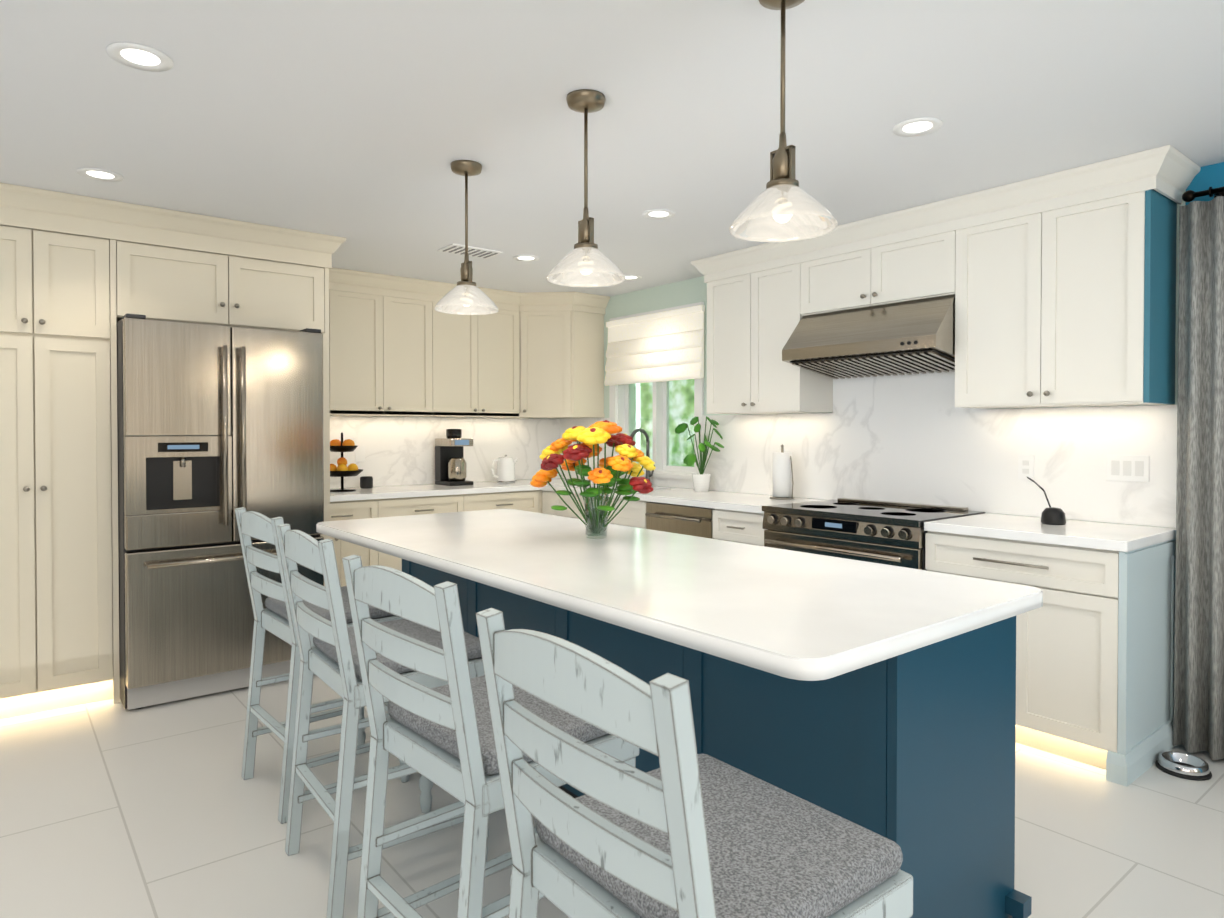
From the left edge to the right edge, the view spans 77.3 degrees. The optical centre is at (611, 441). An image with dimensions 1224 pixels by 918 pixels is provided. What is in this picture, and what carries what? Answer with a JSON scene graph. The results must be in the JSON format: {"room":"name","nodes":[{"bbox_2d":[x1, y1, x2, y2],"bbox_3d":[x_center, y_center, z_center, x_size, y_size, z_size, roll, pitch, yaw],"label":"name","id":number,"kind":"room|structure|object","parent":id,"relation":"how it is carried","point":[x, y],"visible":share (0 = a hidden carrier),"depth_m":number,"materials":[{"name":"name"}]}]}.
{"room":"kitchen","nodes":[
{"label":"kitchen","id":0,"kind":"room"},
{"bbox_2d":[331,416,551,488],"bbox_3d":[-3.201,0.054,4.417,7.300,2.440,0.815,-1,1,-39],"label":"wall","id":1,"kind":"structure","parent":0,"point":[450,417],"depth_m":6.18,"materials":[{"name":"white"}]},
{"bbox_2d":[329,267,340,415],"bbox_3d":[-2.117,-0.681,5.273,0.342,0.988,0.328,-1,1,-39],"label":"upper cabinet","id":2,"kind":"object","parent":1,"relation":"attached to","point":[334,273],"depth_m":5.24,"materials":[{"name":"beige paint"}]},
{"bbox_2d":[337,269,424,416],"bbox_3d":[-1.734,-0.685,5.582,0.880,0.988,0.328,-1,1,-39],"label":"upper cabinet","id":3,"kind":"object","parent":1,"relation":"attached to","point":[400,346],"depth_m":5.45,"materials":[{"name":"beige paint"}]},
{"bbox_2d":[330,416,557,488],"bbox_3d":[-1.417,0.069,6.053,2.400,0.526,0.012,-1,1,-39],"label":"backsplash","id":4,"kind":"structure","parent":1,"relation":"attached to","point":[398,450],"depth_m":6.01,"materials":[{"name":"stone"}]},
{"bbox_2d":[355,446,364,461],"bbox_3d":[-1.869,0.089,5.678,0.075,0.118,0.005,-1,1,-39],"label":"outlet","id":5,"kind":"object","parent":4,"relation":"attached to","point":[360,450],"depth_m":5.68,"materials":[{"name":"white paint"}]},
{"bbox_2d":[425,280,516,417],"bbox_3d":[-1.127,-0.691,6.040,0.874,0.988,0.378,-1,1,-39],"label":"upper cabinet","id":6,"kind":"object","parent":1,"relation":"attached to","point":[471,360],"depth_m":5.90,"materials":[{"name":"beige paint"}]},
{"bbox_2d":[517,292,604,418],"bbox_3d":[-0.531,-0.696,6.362,0.686,0.988,0.628,-1,1,-39],"label":"upper cabinet","id":7,"kind":"object","parent":1,"relation":"attached to","point":[560,335],"depth_m":6.16,"materials":[{"name":"beige paint"}]},
{"bbox_2d":[0,675,1223,917],"bbox_3d":[-0.672,1.372,1.505,7.550,0.120,8.550,-1,1,-39],"label":"floor","id":8,"kind":"structure","parent":0,"point":[108,809],"depth_m":2.56,"materials":[{"name":"tile"}]},
{"bbox_2d":[0,183,345,718],"bbox_3d":[-2.405,0.059,4.098,1.738,2.438,0.677,-1,1,-39],"label":"pantry cabinet","id":9,"kind":"object","parent":8,"relation":"on","point":[81,276],"visible":0.98,"depth_m":3.66,"materials":[{"name":"beige paint"}]},
{"bbox_2d":[117,313,323,709],"bbox_3d":[-2.147,0.335,4.148,0.918,1.886,0.864,-1,1,-39],"label":"fridge","id":10,"kind":"object","parent":8,"relation":"on","point":[217,425],"visible":0.88,"depth_m":3.78,"materials":[{"name":"grey metal"}]},
{"bbox_2d":[235,507,409,823],"bbox_3d":[-1.096,0.772,2.922,0.534,1.046,0.486,-1,1,-39],"label":"stool","id":11,"kind":"object","parent":8,"relation":"on","point":[275,617],"visible":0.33,"depth_m":2.78,"materials":[{"name":"wood"}]},
{"bbox_2d":[330,499,389,586],"bbox_3d":[-1.940,0.824,5.249,0.562,0.880,0.618,-1,1,-39],"label":"base cabinet","id":12,"kind":"object","parent":8,"relation":"on","point":[375,508],"depth_m":5.07,"materials":[{"name":"beige paint"}]},
{"bbox_2d":[277,523,488,917],"bbox_3d":[-0.707,0.779,2.377,0.534,1.046,0.486,-1,1,-39],"label":"stool","id":13,"kind":"object","parent":8,"relation":"on","point":[330,659],"visible":0.54,"depth_m":2.20,"materials":[{"name":"wood"}]},
{"bbox_2d":[390,494,473,570],"bbox_3d":[-1.518,0.819,5.590,0.756,0.880,0.618,-1,1,-39],"label":"base cabinet","id":14,"kind":"object","parent":8,"relation":"on","point":[463,502],"depth_m":5.37,"materials":[{"name":"beige paint"}]},
{"bbox_2d":[330,478,591,501],"bbox_3d":[-1.209,0.356,5.816,2.420,0.040,0.621,-1,1,-39],"label":"countertop","id":15,"kind":"structure","parent":14,"relation":"on","point":[390,492],"depth_m":5.53,"materials":[{"name":"white stone"}]},
{"bbox_2d":[330,433,362,491],"bbox_3d":[-1.879,0.137,5.329,0.276,0.410,0.280,-1,1,-39],"label":"fruit stand","id":16,"kind":"object","parent":15,"relation":"on","point":[342,470],"visible":0.96,"depth_m":5.26,"materials":[{"name":"brown metal"}]},
{"bbox_2d":[360,476,372,488],"bbox_3d":[-1.795,0.295,5.592,0.091,0.087,0.092,-1,1,-39],"label":"smart speaker","id":17,"kind":"object","parent":15,"relation":"on","point":[366,482],"visible":1,"depth_m":5.55},
{"bbox_2d":[435,429,472,485],"bbox_3d":[-1.229,0.116,5.955,0.200,0.435,0.263,-1,1,-39],"label":"coffee maker","id":18,"kind":"object","parent":15,"relation":"on","point":[450,466],"visible":1,"depth_m":5.91,"materials":[{"name":"black plastic"}]},
{"bbox_2d":[491,455,517,482],"bbox_3d":[-0.867,0.217,6.174,0.245,0.227,0.156,-1,1,-39],"label":"kettle","id":19,"kind":"object","parent":15,"relation":"on","point":[505,469],"visible":1,"depth_m":6.12,"materials":[{"name":"white ceramic"}]},
{"bbox_2d":[342,555,638,917],"bbox_3d":[-0.286,0.787,1.787,0.526,1.046,0.470,-1,1,-42],"label":"stool","id":20,"kind":"object","parent":8,"relation":"on","point":[442,737],"visible":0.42,"depth_m":1.64,"materials":[{"name":"wood"}]},
{"bbox_2d":[474,490,541,512],"bbox_3d":[-1.025,0.814,5.988,0.745,0.880,0.618,-1,1,-39],"label":"base cabinet","id":21,"kind":"object","parent":8,"relation":"on","point":[530,501],"depth_m":5.81,"materials":[{"name":"beige paint"}]},
{"bbox_2d":[542,490,625,525],"bbox_3d":[-0.244,0.813,6.081,0.618,0.880,0.257,-1,1,-39],"label":"base cabinet","id":22,"kind":"object","parent":8,"relation":"on","point":[549,498],"depth_m":5.67,"materials":[{"name":"white paint"}]},
{"bbox_2d":[645,502,714,538],"bbox_3d":[0.616,0.831,4.950,0.646,0.872,0.594,-1,1,-39],"label":"dishwasher","id":23,"kind":"object","parent":8,"relation":"on","point":[684,519],"visible":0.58,"depth_m":4.75,"materials":[{"name":"grey"}]},
{"bbox_2d":[475,608,912,917],"bbox_3d":[0.123,0.794,1.221,0.529,1.046,0.478,-1,1,-39],"label":"stool","id":24,"kind":"object","parent":8,"relation":"on","point":[685,830],"visible":1,"depth_m":1.10,"materials":[{"name":"wood"}]},
{"bbox_2d":[402,559,1031,917],"bbox_3d":[0.046,0.855,2.850,0.596,0.880,2.650,-1,1,-39],"label":"kitchen island","id":25,"kind":"object","parent":8,"relation":"on","point":[911,754],"visible":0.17,"depth_m":1.89,"materials":[{"name":"blue"}]},
{"bbox_2d":[316,509,1042,680],"bbox_3d":[-0.105,0.396,2.748,1.030,0.040,2.730,-1,1,-39],"label":"island countertop","id":26,"kind":"structure","parent":25,"relation":"on","point":[795,615],"depth_m":2.04,"materials":[{"name":"white stone"}]},
{"bbox_2d":[530,420,655,538],"bbox_3d":[-0.049,0.144,2.969,0.473,0.457,0.487,-1,1,-39],"label":"flower vase","id":27,"kind":"object","parent":26,"relation":"on","point":[609,472],"visible":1,"depth_m":2.92,"materials":[{"name":"clear glass"}]},
{"bbox_2d":[713,509,766,545],"bbox_3d":[0.965,0.832,4.586,0.618,0.880,0.406,-1,1,-39],"label":"base cabinet","id":28,"kind":"object","parent":8,"relation":"on","point":[738,526],"depth_m":4.39,"materials":[{"name":"white paint"}]},
{"bbox_2d":[540,482,822,513],"bbox_3d":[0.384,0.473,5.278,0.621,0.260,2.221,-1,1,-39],"label":"countertop","id":29,"kind":"structure","parent":28,"relation":"on","point":[743,502],"depth_m":4.80,"materials":[{"name":"white stone"}]},
{"bbox_2d":[630,428,654,479],"bbox_3d":[0.228,0.117,5.738,0.214,0.438,0.109,-1,1,-39],"label":"faucet","id":30,"kind":"object","parent":29,"relation":"on","point":[644,432],"visible":0.62,"depth_m":5.79,"materials":[{"name":"silver metal"}]},
{"bbox_2d":[675,416,723,491],"bbox_3d":[0.615,0.083,5.273,0.249,0.518,0.388,-1,1,-39],"label":"potted plant","id":31,"kind":"object","parent":29,"relation":"on","point":[701,480],"visible":1,"depth_m":5.25,"materials":[{"name":"green plant"}]},
{"bbox_2d":[770,444,794,499],"bbox_3d":[1.052,0.182,4.709,0.148,0.335,0.161,-1,1,-39],"label":"paper towel holder","id":32,"kind":"object","parent":29,"relation":"on","point":[783,482],"visible":1,"depth_m":4.66,"materials":[{"name":"white paper"}]},
{"bbox_2d":[762,498,984,570],"bbox_3d":[1.340,0.808,4.031,0.699,0.942,0.916,-1,1,-39],"label":"range","id":33,"kind":"object","parent":8,"relation":"on","point":[884,532],"visible":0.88,"depth_m":3.84,"materials":[{"name":"grey metal"}]},
{"bbox_2d":[925,531,1176,786],"bbox_3d":[1.918,0.848,3.377,0.655,0.879,0.816,-1,1,-39],"label":"base cabinet","id":34,"kind":"object","parent":8,"relation":"on","point":[1095,633],"visible":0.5,"depth_m":3.06,"materials":[{"name":"white paint"}]},
{"bbox_2d":[924,513,1175,551],"bbox_3d":[1.919,0.388,3.377,0.621,0.040,0.808,-1,1,-39],"label":"countertop","id":35,"kind":"structure","parent":34,"relation":"on","point":[1106,536],"depth_m":3.23,"materials":[{"name":"white stone"}]},
{"bbox_2d":[1027,477,1065,524],"bbox_3d":[1.994,0.268,3.538,0.292,0.194,0.263,-1,1,-39],"label":"gadget","id":36,"kind":"object","parent":35,"relation":"on","point":[1050,515],"visible":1,"depth_m":3.38,"materials":[{"name":"black plastic"}]},
{"bbox_2d":[1155,751,1211,780],"bbox_3d":[2.246,1.269,3.008,0.178,0.046,0.178,-1,1,-39],"label":"pet bowl","id":37,"kind":"object","parent":8,"relation":"on","point":[1183,765],"visible":1,"depth_m":2.98,"materials":[{"name":"silver metal"}]},
{"bbox_2d":[0,0,1223,296],"bbox_3d":[-0.672,-1.187,1.471,7.550,0.120,8.550,-1,1,-39],"label":"ceiling","id":38,"kind":"structure","parent":0,"point":[360,126],"depth_m":2.63,"materials":[{"name":"white paint"}]},
{"bbox_2d":[76,168,123,181],"bbox_3d":[-2.200,-1.149,3.291,0.169,0.004,0.169,0,1,12],"label":"recessed light","id":39,"kind":"object","parent":38,"relation":"in","point":[92,173],"depth_m":3.29,"materials":[{"name":"white paint"}]},
{"bbox_2d":[106,42,173,71],"bbox_3d":[-1.392,-1.135,2.259,0.169,0.004,0.169,0,1,12],"label":"recessed light","id":40,"kind":"object","parent":38,"relation":"in","point":[139,56],"depth_m":2.25,"materials":[{"name":"white paint"}]},
{"bbox_2d":[434,160,498,314],"bbox_3d":[-0.605,-0.849,3.182,0.266,0.602,0.266,-1,1,-39],"label":"pendant light","id":41,"kind":"object","parent":38,"relation":"hanging from","point":[465,296],"visible":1,"depth_m":3.15,"materials":[{"name":"white glass"}]},
{"bbox_2d":[437,243,502,258],"bbox_3d":[-0.866,-1.163,4.678,0.340,0.012,0.200,-1,1,-39],"label":"ceiling vent","id":42,"kind":"object","parent":38,"relation":"in","point":[472,251],"visible":0.9,"depth_m":4.65,"materials":[{"name":"white metal"}]},
{"bbox_2d":[513,255,539,260],"bbox_3d":[-0.547,-1.169,4.872,0.169,0.004,0.169,-1,1,-45],"label":"recessed light","id":43,"kind":"object","parent":38,"relation":"in","point":[519,257],"depth_m":4.87,"materials":[{"name":"white paint"}]},
{"bbox_2d":[546,89,625,286],"bbox_3d":[-0.086,-0.840,2.541,0.266,0.602,0.266,-1,1,-39],"label":"pendant light","id":44,"kind":"object","parent":38,"relation":"hanging from","point":[585,262],"visible":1,"depth_m":2.52,"materials":[{"name":"white glass"}]},
{"bbox_2d":[625,275,641,279],"bbox_3d":[0.130,-1.177,5.483,0.169,0.004,0.169,-1,1,-45],"label":"recessed light","id":45,"kind":"object","parent":38,"relation":"in","point":[628,277],"depth_m":5.48,"materials":[{"name":"white paint"}]},
{"bbox_2d":[642,209,675,218],"bbox_3d":[0.238,-1.157,3.886,0.169,0.004,0.169,0,1,12],"label":"recessed light","id":46,"kind":"object","parent":38,"relation":"in","point":[654,213],"depth_m":3.88,"materials":[{"name":"white paint"}]},
{"bbox_2d":[729,0,837,241],"bbox_3d":[0.426,-0.832,1.907,0.266,0.602,0.266,-1,1,-39],"label":"pendant light","id":47,"kind":"object","parent":38,"relation":"hanging from","point":[783,207],"visible":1,"depth_m":1.90,"materials":[{"name":"white glass"}]},
{"bbox_2d":[893,117,942,136],"bbox_3d":[1.109,-1.142,2.777,0.169,0.004,0.169,-1,1,-45],"label":"recessed light","id":48,"kind":"object","parent":38,"relation":"in","point":[920,126],"depth_m":2.77,"materials":[{"name":"white paint"}]},
{"bbox_2d":[565,162,1223,527],"bbox_3d":[2.166,0.062,3.783,0.250,2.440,8.550,-1,1,-39],"label":"wall","id":49,"kind":"structure","parent":0,"point":[684,292],"depth_m":5.59,"materials":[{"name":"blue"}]},
{"bbox_2d":[609,302,703,479],"bbox_3d":[0.352,-0.368,5.878,0.170,1.265,1.090,-1,1,-39],"label":"window","id":50,"kind":"structure","parent":49,"relation":"in","point":[620,412],"depth_m":5.86,"materials":[{"name":"glass"}]},
{"bbox_2d":[604,305,704,385],"bbox_3d":[0.296,-0.711,5.816,0.048,0.517,1.080,-1,1,-39],"label":"roman shade","id":51,"kind":"object","parent":50,"relation":"attached to","point":[663,346],"visible":0.98,"depth_m":5.76,"materials":[{"name":"fabric"}]},
{"bbox_2d":[703,240,832,413],"bbox_3d":[0.975,-0.675,4.784,0.328,0.988,0.740,-1,1,-39],"label":"upper cabinet","id":52,"kind":"object","parent":49,"relation":"attached to","point":[753,293],"depth_m":4.64,"materials":[{"name":"white paint"}]},
{"bbox_2d":[558,371,1176,527],"bbox_3d":[0.975,-0.179,5.044,0.012,1.090,4.585,-1,1,-39],"label":"backsplash","id":53,"kind":"structure","parent":49,"relation":"attached to","point":[919,438],"depth_m":4.06,"materials":[{"name":"stone"}]},
{"bbox_2d":[1018,455,1033,478],"bbox_3d":[2.022,0.123,3.738,0.006,0.118,0.075,-1,1,-39],"label":"outlet","id":54,"kind":"object","parent":53,"relation":"attached to","point":[1025,463],"depth_m":3.74,"materials":[{"name":"white paint"}]},
{"bbox_2d":[1106,455,1148,481],"bbox_3d":[2.293,0.117,3.403,0.006,0.118,0.165,-1,1,-39],"label":"outlet","id":55,"kind":"object","parent":53,"relation":"attached to","point":[1131,468],"depth_m":3.40,"materials":[{"name":"white paint"}]},
{"bbox_2d":[782,295,954,378],"bbox_3d":[1.421,-0.541,4.084,0.491,0.352,0.900,-1,1,-39],"label":"range hood","id":56,"kind":"object","parent":49,"relation":"attached to","point":[909,337],"visible":0.94,"depth_m":3.94,"materials":[{"name":"silver metal"}]},
{"bbox_2d":[799,197,958,316],"bbox_3d":[1.494,-0.942,4.139,0.328,0.438,0.910,-1,1,-39],"label":"upper cabinet","id":57,"kind":"object","parent":49,"relation":"attached to","point":[905,255],"depth_m":3.98,"materials":[{"name":"white paint"}]},
{"bbox_2d":[954,149,1182,408],"bbox_3d":[2.031,-0.658,3.477,0.328,0.988,0.800,-1,1,-39],"label":"upper cabinet","id":58,"kind":"object","parent":49,"relation":"attached to","point":[1061,286],"depth_m":3.29,"materials":[{"name":"white paint"}]},
{"bbox_2d":[1182,187,1223,201],"bbox_3d":[2.949,-1.001,2.494,0.133,0.048,1.783,-1,1,-39],"label":"curtain rod","id":59,"kind":"object","parent":49,"relation":"attached to","point":[1189,195],"visible":0.9,"depth_m":3.11,"materials":[{"name":"brown metal"}]},
{"bbox_2d":[1173,196,1223,759],"bbox_3d":[2.631,0.150,2.839,0.094,2.250,0.897,-1,1,-39],"label":"curtain","id":60,"kind":"object","parent":59,"relation":"hanging from","point":[1198,719],"visible":1,"depth_m":3.12,"materials":[{"name":"fabric"}]}
]}

